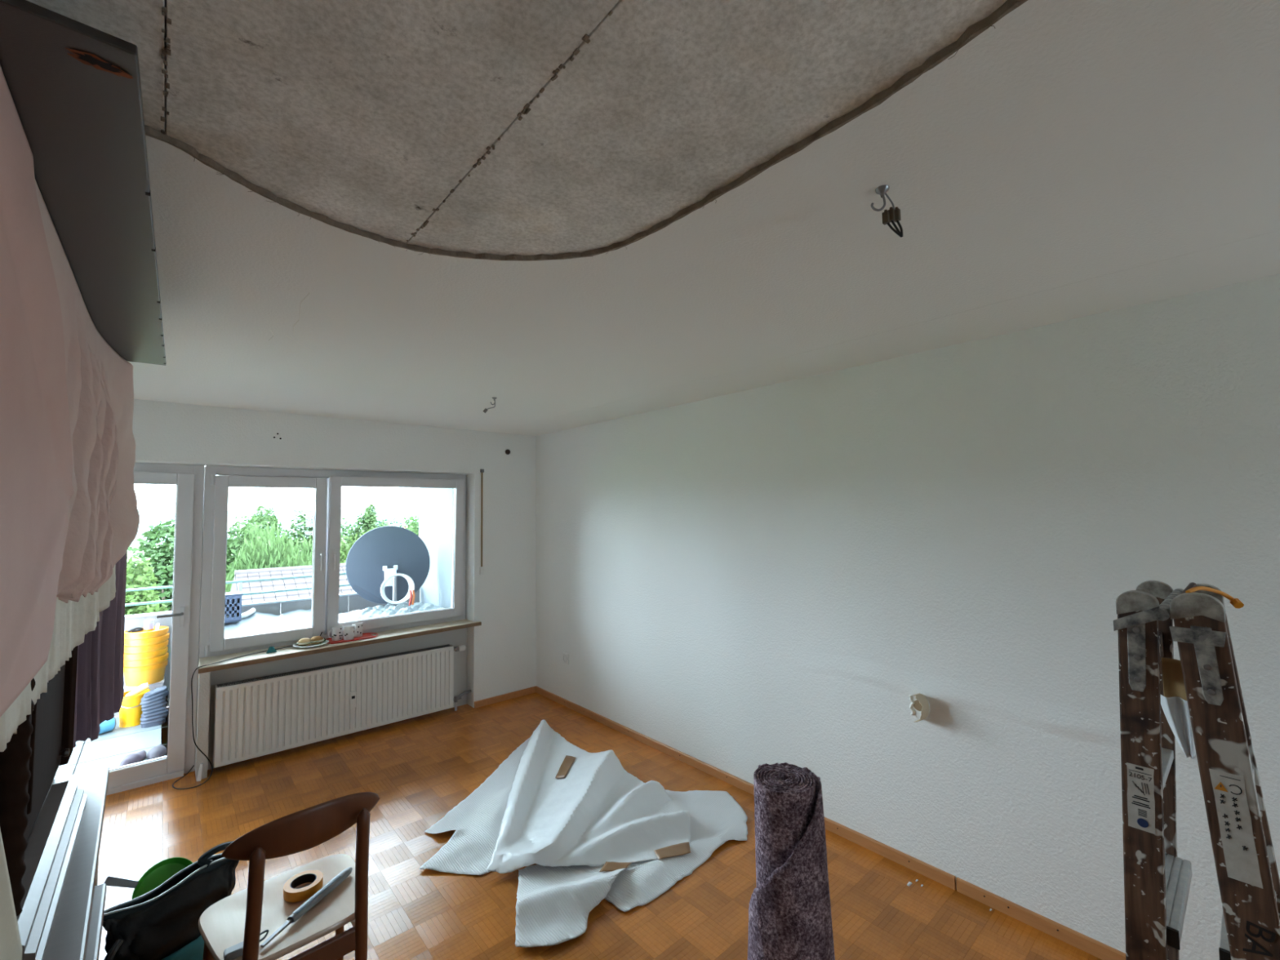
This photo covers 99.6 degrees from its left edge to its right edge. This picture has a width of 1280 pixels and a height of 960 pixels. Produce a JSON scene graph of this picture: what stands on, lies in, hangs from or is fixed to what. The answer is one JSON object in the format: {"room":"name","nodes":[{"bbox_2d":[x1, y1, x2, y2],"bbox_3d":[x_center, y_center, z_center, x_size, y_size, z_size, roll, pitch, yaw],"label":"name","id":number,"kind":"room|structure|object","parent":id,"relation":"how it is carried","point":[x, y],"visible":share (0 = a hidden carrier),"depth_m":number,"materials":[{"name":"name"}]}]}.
{"room":"living room under renovation","nodes":[
{"label":"living room under renovation","id":0,"kind":"room"},
{"bbox_2d":[53,706,168,778],"bbox_3d":[-3.532,2.103,4.430,3.840,0.280,1.580,2,-4,-41],"label":"floor","id":1,"kind":"structure","parent":0,"point":[110,748],"depth_m":3.93,"materials":[{"name":"grey"}]},
{"bbox_2d":[98,716,115,734],"bbox_3d":[-4.156,1.895,4.183,0.124,0.124,0.110,-2,-3,18],"label":"can","id":2,"kind":"object","parent":1,"relation":"on","point":[106,726],"visible":0.36,"depth_m":4.17,"materials":[{"name":"blue plastic"}]},
{"bbox_2d":[119,750,146,766],"bbox_3d":[-3.420,1.879,3.651,0.104,0.074,0.242,0,-3,-17],"label":"clog","id":3,"kind":"object","parent":1,"relation":"on","point":[140,756],"visible":0.82,"depth_m":3.62,"materials":[{"name":"grey plastic"}]},
{"bbox_2d":[118,688,150,727],"bbox_3d":[-4.092,1.844,4.370,0.208,0.245,0.208,2,-4,-41],"label":"bucket","id":4,"kind":"object","parent":1,"relation":"on","point":[131,712],"visible":0.62,"depth_m":4.31,"materials":[{"name":"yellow plastic"}]},
{"bbox_2d":[125,682,149,696],"bbox_3d":[-4.071,1.711,4.383,0.141,0.110,0.056,2,-4,-41],"label":"paint roller","id":5,"kind":"object","parent":4,"relation":"in","point":[144,686],"visible":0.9,"depth_m":4.38,"materials":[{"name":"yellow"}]},
{"bbox_2d":[124,677,164,691],"bbox_3d":[-4.195,1.842,4.579,0.250,0.275,0.180,2,-4,-41],"label":"storage box","id":6,"kind":"object","parent":1,"relation":"on","point":[152,686],"visible":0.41,"depth_m":4.55,"materials":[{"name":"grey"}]},
{"bbox_2d":[123,626,169,686],"bbox_3d":[-4.173,1.482,4.569,0.294,0.438,0.287,2,-4,-41],"label":"tub","id":7,"kind":"object","parent":6,"relation":"on","point":[133,676],"depth_m":4.47,"materials":[{"name":"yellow plastic"}]},
{"bbox_2d":[127,626,143,632],"bbox_3d":[-4.187,1.242,4.493,0.099,0.039,0.030,2,-4,-41],"label":"pliers","id":8,"kind":"object","parent":7,"relation":"on","point":[137,628],"visible":1,"depth_m":4.49,"materials":[{"name":"black"}]},
{"bbox_2d":[124,653,165,660],"bbox_3d":[-4.175,1.512,4.565,0.268,0.155,0.268,2,-4,-41],"label":"tub","id":9,"kind":"object","parent":7,"relation":"in","point":[135,656],"depth_m":4.45,"materials":[{"name":"yellow plastic"}]},
{"bbox_2d":[124,645,166,653],"bbox_3d":[-4.174,1.456,4.570,0.268,0.155,0.268,2,-4,-41],"label":"tub","id":10,"kind":"object","parent":7,"relation":"in","point":[141,649],"depth_m":4.46,"materials":[{"name":"yellow plastic"}]},
{"bbox_2d":[143,619,154,631],"bbox_3d":[-4.149,1.296,4.569,0.065,0.226,0.065,2,-4,-41],"label":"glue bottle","id":11,"kind":"object","parent":7,"relation":"in","point":[148,625],"visible":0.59,"depth_m":4.55,"materials":[{"name":"white plastic"}]},
{"bbox_2d":[155,623,159,630],"bbox_3d":[-4.101,1.296,4.592,0.039,0.152,0.024,-1,-3,-1],"label":"stick","id":12,"kind":"object","parent":7,"relation":"in","point":[157,628],"visible":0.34,"depth_m":4.59,"materials":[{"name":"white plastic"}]},
{"bbox_2d":[140,685,168,728],"bbox_3d":[-3.905,1.821,4.355,0.176,0.285,0.116,2,-4,-41],"label":"bag","id":13,"kind":"object","parent":1,"relation":"on","point":[153,703],"visible":1,"depth_m":4.32,"materials":[{"name":"plastic"}]},
{"bbox_2d":[146,744,166,759],"bbox_3d":[-3.356,1.885,3.760,0.104,0.074,0.242,2,-4,-34],"label":"clog","id":14,"kind":"object","parent":1,"relation":"on","point":[159,750],"visible":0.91,"depth_m":3.71,"materials":[{"name":"grey plastic"}]},
{"bbox_2d":[114,572,420,716],"bbox_3d":[-3.948,1.473,4.981,3.765,1.051,0.060,2,-4,-41],"label":"balcony railing","id":15,"kind":"object","parent":1,"relation":"on","point":[355,602],"visible":0.12,"depth_m":5.25,"materials":[{"name":"grey metal"}]},
{"bbox_3d":[-3.144,1.632,4.736,0.920,0.685,1.180,2,-4,-41],"label":"covered table","id":16,"kind":"object","parent":1,"relation":"on","visible":0},
{"bbox_2d":[224,608,342,637],"bbox_3d":[-3.152,1.310,4.758,1.000,0.168,1.270,2,-4,-41],"label":"plastic cover","id":17,"kind":"object","parent":16,"relation":"on","point":[256,622],"visible":0.39,"depth_m":4.89,"materials":[{"name":"grey plastic"}]},
{"bbox_2d":[224,591,243,622],"bbox_3d":[-3.743,1.152,4.890,0.231,0.247,0.206,2,-4,-41],"label":"plastic crate","id":18,"kind":"object","parent":17,"relation":"on","point":[233,599],"visible":0.52,"depth_m":4.86,"materials":[{"name":"blue plastic"}]},
{"bbox_2d":[226,608,255,618],"bbox_3d":[-3.701,1.247,5.011,0.060,0.081,0.271,-2,-4,21],"label":"film","id":19,"kind":"object","parent":17,"relation":"on","point":[251,611],"visible":0.56,"depth_m":5.05,"materials":[{"name":"white plastic"}]},
{"bbox_3d":[-2.390,1.671,5.316,0.900,0.655,0.900,2,-4,-41],"label":"workbench","id":20,"kind":"object","parent":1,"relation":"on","visible":0},
{"bbox_2d":[345,525,430,606],"bbox_3d":[-2.566,0.917,5.578,0.810,0.881,0.299,1,-4,-33],"label":"satellite dish","id":21,"kind":"object","parent":20,"relation":"on","point":[381,553],"depth_m":5.60,"materials":[{"name":"grey metal"}]},
{"bbox_2d":[338,601,444,621],"bbox_3d":[-2.381,1.279,5.330,0.951,0.116,0.932,2,-4,-41],"label":"film","id":22,"kind":"object","parent":20,"relation":"on","point":[401,608],"visible":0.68,"depth_m":5.22,"materials":[{"name":"grey plastic"}]},
{"bbox_2d":[408,590,412,606],"bbox_3d":[-2.344,1.210,5.528,0.030,0.164,0.043,-1,-3,0],"label":"cable tie","id":23,"kind":"object","parent":22,"relation":"on","point":[411,593],"visible":0.86,"depth_m":5.53,"materials":[{"name":"red"}]},
{"bbox_2d":[411,590,415,604],"bbox_3d":[-2.323,1.210,5.546,0.030,0.164,0.043,-1,-3,0],"label":"cable tie","id":24,"kind":"object","parent":22,"relation":"on","point":[413,591],"visible":0.79,"depth_m":5.54,"materials":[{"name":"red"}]},
{"bbox_2d":[132,399,536,780],"bbox_3d":[-2.380,0.773,4.314,3.385,2.533,0.250,2,-4,-41],"label":"wall","id":25,"kind":"structure","parent":0,"point":[499,657],"depth_m":4.69,"materials":[{"name":"white paint"}]},
{"bbox_2d":[106,462,204,795],"bbox_3d":[-3.447,0.937,3.421,1.033,2.115,0.156,2,-4,-41],"label":"door","id":26,"kind":"structure","parent":25,"relation":"in","point":[188,479],"depth_m":3.69,"materials":[{"name":"white plastic"}]},
{"bbox_2d":[143,462,204,466],"bbox_3d":[-3.489,-0.124,3.515,1.035,0.020,0.060,2,-4,-41],"label":"trim","id":27,"kind":"structure","parent":25,"relation":"attached to","point":[144,463],"depth_m":3.71,"materials":[{"name":"white plastic"}]},
{"bbox_2d":[196,763,203,781],"bbox_3d":[-2.911,1.934,3.581,0.027,0.105,0.024,0,-3,-16],"label":"trim offcut","id":28,"kind":"structure","parent":25,"relation":"attached to","point":[200,771],"depth_m":3.58,"materials":[{"name":"white plastic"}]},
{"bbox_2d":[273,432,281,439],"bbox_3d":[-2.662,-0.323,3.974,0.051,0.046,0.001,2,-4,-41],"label":"hole","id":29,"kind":"object","parent":25,"relation":"attached to","point":[277,436],"visible":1,"depth_m":3.98,"materials":[{"name":"black"}]},
{"bbox_2d":[198,466,466,661],"bbox_3d":[-2.336,0.604,4.411,1.919,1.369,0.169,2,-4,-41],"label":"window","id":30,"kind":"structure","parent":25,"relation":"in","point":[326,484],"depth_m":4.24,"materials":[{"name":"white plastic"}]},
{"bbox_2d":[198,618,481,673],"bbox_3d":[-2.211,1.271,4.272,1.990,0.034,0.328,2,-4,-41],"label":"window sill","id":31,"kind":"structure","parent":25,"relation":"attached to","point":[400,633],"depth_m":3.99,"materials":[{"name":"stone"}]},
{"bbox_2d":[172,631,322,789],"bbox_3d":[-2.785,1.585,3.876,0.256,0.831,0.870,-2,-4,27],"label":"cable","id":32,"kind":"object","parent":31,"relation":"on","point":[198,748],"visible":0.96,"depth_m":3.58,"materials":[{"name":"black plastic"}]},
{"bbox_2d":[266,646,276,653],"bbox_3d":[-2.641,1.213,3.881,0.066,0.044,0.038,2,-4,-41],"label":"scrap","id":33,"kind":"object","parent":31,"relation":"on","point":[271,649],"visible":1,"depth_m":3.87,"materials":[{"name":"teal"}]},
{"bbox_2d":[292,640,328,647],"bbox_3d":[-2.476,1.236,4.073,0.234,0.018,0.234,2,-4,-41],"label":"plate","id":34,"kind":"object","parent":31,"relation":"on","point":[295,645],"visible":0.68,"depth_m":4.04,"materials":[{"name":"white ceramic"}]},
{"bbox_2d":[294,637,312,646],"bbox_3d":[-2.509,1.209,4.046,0.124,0.054,0.126,2,-4,-41],"label":"bread roll","id":35,"kind":"object","parent":34,"relation":"on","point":[303,642],"visible":0.99,"depth_m":4.02,"materials":[{"name":"brown food"}]},
{"bbox_2d":[310,635,326,644],"bbox_3d":[-2.456,1.212,4.108,0.130,0.054,0.131,2,-4,-41],"label":"bread roll","id":36,"kind":"object","parent":34,"relation":"on","point":[316,639],"visible":0.86,"depth_m":4.08,"materials":[{"name":"brown food"}]},
{"bbox_2d":[326,632,377,644],"bbox_3d":[-2.281,1.248,4.272,0.391,0.012,0.219,2,-4,-41],"label":"tray","id":37,"kind":"object","parent":31,"relation":"on","point":[365,635],"visible":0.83,"depth_m":4.25,"materials":[{"name":"red plastic"}]},
{"bbox_2d":[328,625,342,640],"bbox_3d":[-2.363,1.195,4.216,0.079,0.103,0.100,-1,-3,2],"label":"mug","id":38,"kind":"object","parent":37,"relation":"on","point":[337,631],"visible":1,"depth_m":4.20,"materials":[{"name":"white ceramic"}]},
{"bbox_2d":[343,625,357,640],"bbox_3d":[-2.268,1.194,4.229,0.085,0.103,0.096,2,-4,-41],"label":"mug","id":39,"kind":"object","parent":37,"relation":"on","point":[348,630],"visible":1,"depth_m":4.20,"materials":[{"name":"white ceramic"}]},
{"bbox_2d":[351,622,363,637],"bbox_3d":[-2.271,1.200,4.339,0.083,0.103,0.097,2,-4,-41],"label":"mug","id":40,"kind":"object","parent":37,"relation":"on","point":[358,626],"visible":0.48,"depth_m":4.31,"materials":[{"name":"white ceramic"}]},
{"bbox_2d":[213,644,471,768],"bbox_3d":[-2.212,1.733,4.294,1.837,0.590,0.144,2,-4,-43],"label":"radiator","id":41,"kind":"object","parent":25,"relation":"attached to","point":[261,716],"visible":1,"depth_m":4.10,"materials":[{"name":"white metal"}]},
{"bbox_2d":[217,644,452,687],"bbox_3d":[-2.287,1.443,4.252,1.634,0.014,0.076,2,-4,-41],"label":"grille","id":42,"kind":"object","parent":41,"relation":"attached to","point":[287,676],"depth_m":4.16,"materials":[{"name":"grey metal"}]},
{"bbox_2d":[479,469,484,574],"bbox_3d":[-1.453,0.382,4.978,0.040,0.965,0.016,2,-4,-41],"label":"strap","id":43,"kind":"object","parent":25,"relation":"attached to","point":[482,471],"visible":1,"depth_m":4.98,"materials":[{"name":"beige"}]},
{"bbox_2d":[474,685,537,708],"bbox_3d":[-1.242,2.022,5.051,0.633,0.055,0.014,2,-4,-41],"label":"baseboard","id":44,"kind":"structure","parent":25,"relation":"attached to","point":[503,697],"depth_m":5.03,"materials":[{"name":"brown wood"}]},
{"bbox_2d":[505,448,510,454],"bbox_3d":[-1.264,-0.269,5.179,0.052,0.052,0.030,2,-4,-41],"label":"handle","id":45,"kind":"object","parent":25,"relation":"attached to","point":[507,451],"visible":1,"depth_m":5.16,"materials":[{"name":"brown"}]},
{"bbox_2d":[418,488,453,608],"bbox_3d":[-2.022,0.601,5.826,0.175,3.400,1.530,2,-4,-41],"label":"wall","id":46,"kind":"structure","parent":0,"point":[435,504],"depth_m":5.90,"materials":[{"name":"grey paint"}]},
{"bbox_2d":[97,692,1102,959],"bbox_3d":[0.068,1.950,1.438,3.624,0.250,7.670,2,-4,-41],"label":"floor","id":47,"kind":"structure","parent":0,"point":[420,768],"depth_m":2.70,"materials":[{"name":"brown wood"}]},
{"bbox_2d":[0,0,166,959],"bbox_3d":[-1.390,0.665,1.094,0.588,2.313,1.807,2,-4,-41],"label":"cabinet","id":48,"kind":"object","parent":47,"relation":"on","point":[74,86],"depth_m":1.06,"materials":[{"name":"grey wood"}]},
{"bbox_2d":[0,829,22,959],"bbox_3d":[-0.907,0.641,0.744,0.021,0.493,0.779,2,-4,-41],"label":"blanket","id":49,"kind":"object","parent":48,"relation":"hanging from","point":[11,946],"visible":1,"depth_m":0.89,"materials":[{"name":"beige fabric"}]},
{"bbox_2d":[0,65,77,717],"bbox_3d":[-0.994,-0.091,0.903,0.034,0.803,1.056,2,-4,-41],"label":"sheet","id":50,"kind":"object","parent":48,"relation":"hanging from","point":[37,488],"visible":0.99,"depth_m":0.78,"materials":[{"name":"fabric"}]},
{"bbox_2d":[0,564,115,751],"bbox_3d":[-1.298,0.032,1.232,0.087,0.920,1.964,2,-4,-41],"label":"sheet","id":51,"kind":"object","parent":48,"relation":"hanging from","point":[73,620],"visible":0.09,"depth_m":1.42,"materials":[{"name":"white fabric"}]},
{"bbox_2d":[26,766,109,959],"bbox_3d":[-1.404,0.939,1.048,0.522,0.038,1.720,2,-4,-41],"label":"countertop","id":52,"kind":"structure","parent":48,"relation":"on","point":[68,940],"depth_m":1.27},
{"bbox_2d":[35,179,139,603],"bbox_3d":[-1.284,-0.080,1.260,0.141,0.777,1.976,2,-4,-41],"label":"sheet","id":53,"kind":"object","parent":48,"relation":"hanging from","point":[103,514],"visible":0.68,"depth_m":1.32,"materials":[{"name":"fabric"}]},
{"bbox_2d":[73,551,127,747],"bbox_3d":[-1.914,0.585,1.925,0.127,0.659,0.153,2,-4,-41],"label":"cloth","id":54,"kind":"object","parent":48,"relation":"hanging from","point":[100,686],"visible":0.56,"depth_m":1.90,"materials":[{"name":"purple fabric"}]},
{"bbox_2d":[102,840,239,959],"bbox_3d":[-1.603,1.608,1.864,0.371,0.522,0.332,2,-4,-41],"label":"tote bag","id":55,"kind":"object","parent":47,"relation":"on","point":[162,923],"visible":0.71,"depth_m":1.83,"materials":[{"name":"black fabric"}]},
{"bbox_2d":[103,857,192,899],"bbox_3d":[-1.749,1.466,1.941,0.256,0.187,0.112,2,-4,-41],"label":"frying pan","id":56,"kind":"object","parent":55,"relation":"in","point":[163,870],"visible":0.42,"depth_m":1.97,"materials":[{"name":"green metal"}]},
{"bbox_2d":[198,791,379,959],"bbox_3d":[-1.132,1.428,1.766,0.455,0.862,0.490,2,-5,-44],"label":"dining chair","id":57,"kind":"object","parent":47,"relation":"on","point":[239,917],"visible":0.97,"depth_m":1.69,"materials":[{"name":"brown wood"}]},
{"bbox_2d":[223,929,268,959],"bbox_3d":[-1.170,1.387,1.615,0.044,0.022,0.120,-3,-4,37],"label":"clip","id":58,"kind":"object","parent":57,"relation":"on","point":[233,952],"visible":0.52,"depth_m":1.58,"materials":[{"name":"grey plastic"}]},
{"bbox_2d":[283,870,323,902],"bbox_3d":[-1.159,1.397,1.864,0.116,0.030,0.116,2,-4,-41],"label":"tape roll","id":59,"kind":"object","parent":57,"relation":"on","point":[291,894],"visible":0.99,"depth_m":1.85,"materials":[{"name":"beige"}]},
{"bbox_2d":[260,866,352,947],"bbox_3d":[-1.085,1.393,1.782,0.040,0.023,0.351,-2,-3,13],"label":"scraper","id":60,"kind":"object","parent":57,"relation":"on","point":[339,878],"visible":1,"depth_m":1.78,"materials":[{"name":"grey plastic"}]},
{"bbox_2d":[419,720,747,947],"bbox_3d":[-0.532,1.869,3.283,1.665,0.141,2.082,2,-4,-41],"label":"sheet","id":61,"kind":"object","parent":47,"relation":"on","point":[593,831],"visible":1,"depth_m":2.86,"materials":[{"name":"white fabric"}]},
{"bbox_2d":[747,762,835,959],"bbox_3d":[0.406,1.320,1.474,0.267,0.999,0.273,2,-4,-41],"label":"roll","id":62,"kind":"object","parent":47,"relation":"on","point":[790,917],"visible":1,"depth_m":1.41,"materials":[{"name":"purple carpet"}]},
{"bbox_2d":[1112,580,1279,959],"bbox_3d":[1.211,1.007,1.125,0.384,1.567,0.335,2,-4,-41],"label":"ladder","id":63,"kind":"object","parent":47,"relation":"on","point":[1157,882],"visible":1,"depth_m":1.07,"materials":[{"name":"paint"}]},
{"bbox_2d":[1128,766,1151,817],"bbox_3d":[1.012,0.630,1.093,0.001,0.095,0.034,2,-4,-41],"label":"print","id":64,"kind":"object","parent":63,"relation":"attached to","point":[1140,777],"depth_m":1.09,"materials":[{"name":"black"}]},
{"bbox_2d":[1160,657,1196,759],"bbox_3d":[1.116,0.471,1.121,0.032,0.190,0.063,2,-4,-41],"label":"film","id":65,"kind":"object","parent":63,"relation":"hanging from","point":[1174,703],"visible":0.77,"depth_m":1.12,"materials":[{"name":"white plastic"}]},
{"bbox_2d":[1185,586,1244,608],"bbox_3d":[1.146,0.236,1.087,0.141,0.047,0.026,0,-3,-11],"label":"scrap","id":66,"kind":"object","parent":63,"relation":"attached to","point":[1236,602],"visible":1,"depth_m":1.09,"materials":[{"name":"orange"}]},
{"bbox_2d":[1219,775,1248,850],"bbox_3d":[1.095,0.614,0.999,0.002,0.125,0.032,2,-4,-41],"label":"print","id":67,"kind":"object","parent":63,"relation":"attached to","point":[1233,789],"depth_m":1.00,"materials":[{"name":"black"}]},
{"bbox_2d":[26,0,1279,435],"bbox_3d":[0.044,-0.777,1.611,3.585,0.224,7.680,2,-4,-41],"label":"ceiling","id":68,"kind":"structure","parent":0,"point":[568,214],"depth_m":1.27,"materials":[{"name":"white paint"}]},
{"bbox_2d":[482,396,497,413],"bbox_3d":[-0.990,-0.492,3.571,0.092,0.103,0.032,-1,-3,4],"label":"hook","id":69,"kind":"object","parent":68,"relation":"attached to","point":[485,410],"visible":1,"depth_m":3.56,"materials":[{"name":"silver metal"}]},
{"bbox_2d":[871,184,902,237],"bbox_3d":[0.586,-0.635,1.289,0.071,0.120,0.032,0,-3,-13],"label":"hook","id":70,"kind":"object","parent":68,"relation":"attached to","point":[893,215],"visible":1,"depth_m":1.28,"materials":[{"name":"silver metal"}]},
{"bbox_2d":[535,274,1279,959],"bbox_3d":[1.391,0.631,2.690,0.160,2.533,7.670,2,-4,-41],"label":"wall","id":71,"kind":"structure","parent":0,"point":[737,583],"depth_m":2.51,"materials":[{"name":"white paint"}]},
{"bbox_2d":[562,652,568,664],"bbox_3d":[-0.670,1.611,4.885,0.014,0.090,0.090,2,-4,-41],"label":"wall socket","id":72,"kind":"object","parent":71,"relation":"attached to","point":[565,656],"visible":1,"depth_m":4.88,"materials":[{"name":"white plastic"}]},
{"bbox_2d":[535,686,1125,959],"bbox_3d":[1.072,1.867,2.884,0.015,0.055,6.308,2,-4,-41],"label":"baseboard","id":73,"kind":"structure","parent":71,"relation":"attached to","point":[1079,940],"depth_m":2.58,"materials":[{"name":"brown wood"}]},
{"bbox_2d":[908,693,929,722],"bbox_3d":[1.317,1.085,2.586,0.093,0.129,0.096,2,-4,-41],"label":"outlet","id":74,"kind":"object","parent":71,"relation":"attached to","point":[922,704],"visible":1,"depth_m":2.57,"materials":[{"name":"beige plastic"}]},
{"label":"outside","id":75,"kind":"structure","parent":0,"visible":0},
{"bbox_2d":[127,537,346,566],"bbox_3d":[-115.339,21.030,168.791,350.000,0.200,392.500,2,-4,-41],"label":"ground","id":76,"kind":"structure","parent":75,"point":[129,555],"depth_m":147.02,"materials":[{"name":"white"}]},
{"bbox_2d":[124,556,168,615],"bbox_3d":[-15.183,6.424,15.622,2.581,8.850,2.518,-2,-4,25],"label":"tree","id":77,"kind":"object","parent":76,"relation":"on","point":[139,581],"visible":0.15,"depth_m":15.79,"materials":[{"name":"green plant"}]},
{"bbox_2d":[126,518,229,613],"bbox_3d":[-24.943,7.607,28.357,6.162,11.126,6.443,-1,-3,8],"label":"tree","id":78,"kind":"object","parent":76,"relation":"on","point":[162,557],"visible":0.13,"depth_m":28.69,"materials":[{"name":"green plant"}]},
{"bbox_2d":[226,515,268,580],"bbox_3d":[-20.269,6.881,27.145,4.368,10.374,4.061,2,-4,-41],"label":"tree","id":79,"kind":"object","parent":76,"relation":"on","point":[232,544],"visible":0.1,"depth_m":26.67,"materials":[{"name":"green plant"}]},
{"bbox_2d":[231,520,300,555],"bbox_3d":[-25.670,8.172,38.123,7.789,11.302,7.504,2,-4,-41],"label":"tree","id":80,"kind":"object","parent":76,"relation":"on","point":[267,520],"visible":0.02,"depth_m":37.62,"materials":[{"name":"green plant"}]},
{"bbox_2d":[225,520,311,592],"bbox_3d":[-14.155,6.290,20.451,3.580,9.656,3.608,0,-3,-19],"label":"tree","id":81,"kind":"object","parent":76,"relation":"on","point":[252,558],"visible":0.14,"depth_m":20.71,"materials":[{"name":"green plant"}]},
{"bbox_2d":[236,500,299,559],"bbox_3d":[-22.826,6.592,32.860,3.535,10.703,3.716,-2,-3,19],"label":"tree","id":82,"kind":"object","parent":76,"relation":"on","point":[262,518],"visible":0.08,"depth_m":33.00,"materials":[{"name":"green plant"}]},
{"bbox_2d":[272,535,312,565],"bbox_3d":[-16.024,7.122,25.613,3.687,9.038,3.985,-1,-3,4],"label":"tree","id":83,"kind":"object","parent":76,"relation":"on","point":[296,548],"visible":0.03,"depth_m":25.97,"materials":[{"name":"green plant"}]},
{"bbox_2d":[230,563,355,614],"bbox_3d":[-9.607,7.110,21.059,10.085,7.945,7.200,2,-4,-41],"label":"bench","id":84,"kind":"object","parent":76,"relation":"on","point":[264,573],"visible":0.09,"depth_m":18.07,"materials":[{"name":"grey"}]},
{"bbox_2d":[287,503,342,565],"bbox_3d":[-20.854,7.396,34.491,3.340,11.790,3.393,-1,-3,4],"label":"tree","id":85,"kind":"object","parent":76,"relation":"on","point":[308,523],"visible":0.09,"depth_m":34.32,"materials":[{"name":"green plant"}]},
{"bbox_2d":[340,517,360,563],"bbox_3d":[-21.711,8.042,39.132,6.199,10.616,6.016,-1,-3,1],"label":"tree","id":86,"kind":"object","parent":76,"relation":"on","point":[348,527],"visible":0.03,"depth_m":40.47,"materials":[{"name":"green plant"}]},
{"bbox_2d":[339,527,373,563],"bbox_3d":[-16.901,7.356,32.650,3.974,9.009,4.062,0,-3,-10],"label":"tree","id":87,"kind":"object","parent":76,"relation":"on","point":[347,548],"visible":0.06,"depth_m":32.39,"materials":[{"name":"green plant"}]},
{"bbox_2d":[342,502,378,559],"bbox_3d":[-19.183,6.875,37.396,2.416,10.548,2.498,-2,-3,19],"label":"tree","id":88,"kind":"object","parent":76,"relation":"on","point":[367,519],"visible":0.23,"depth_m":37.14,"materials":[{"name":"green plant"}]},
{"bbox_2d":[355,513,418,541],"bbox_3d":[-15.707,7.038,35.212,5.652,10.100,5.772,-2,-4,26],"label":"tree","id":89,"kind":"object","parent":76,"relation":"on","point":[411,525],"visible":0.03,"depth_m":35.66,"materials":[{"name":"green plant"}]},
{"bbox_2d":[376,518,404,527],"bbox_3d":[-26.424,9.745,56.388,5.350,11.537,5.381,-2,-3,20],"label":"tree","id":90,"kind":"object","parent":76,"relation":"on","point":[385,520],"visible":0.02,"depth_m":56.54,"materials":[{"name":"green plant"}]},
{"bbox_2d":[401,516,418,533],"bbox_3d":[-17.378,7.493,40.222,4.226,9.624,4.094,2,-4,-41],"label":"tree","id":91,"kind":"object","parent":76,"relation":"on","point":[406,523],"visible":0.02,"depth_m":40.55,"materials":[{"name":"green plant"}]},
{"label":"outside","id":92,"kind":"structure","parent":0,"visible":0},
{"bbox_2d":[130,503,418,545],"bbox_3d":[-206.200,22.018,310.482,620.000,16.399,220.000,2,-4,-41],"label":"sky","id":93,"kind":"structure","parent":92,"point":[148,517],"depth_m":265.47,"materials":[{"name":"white"}]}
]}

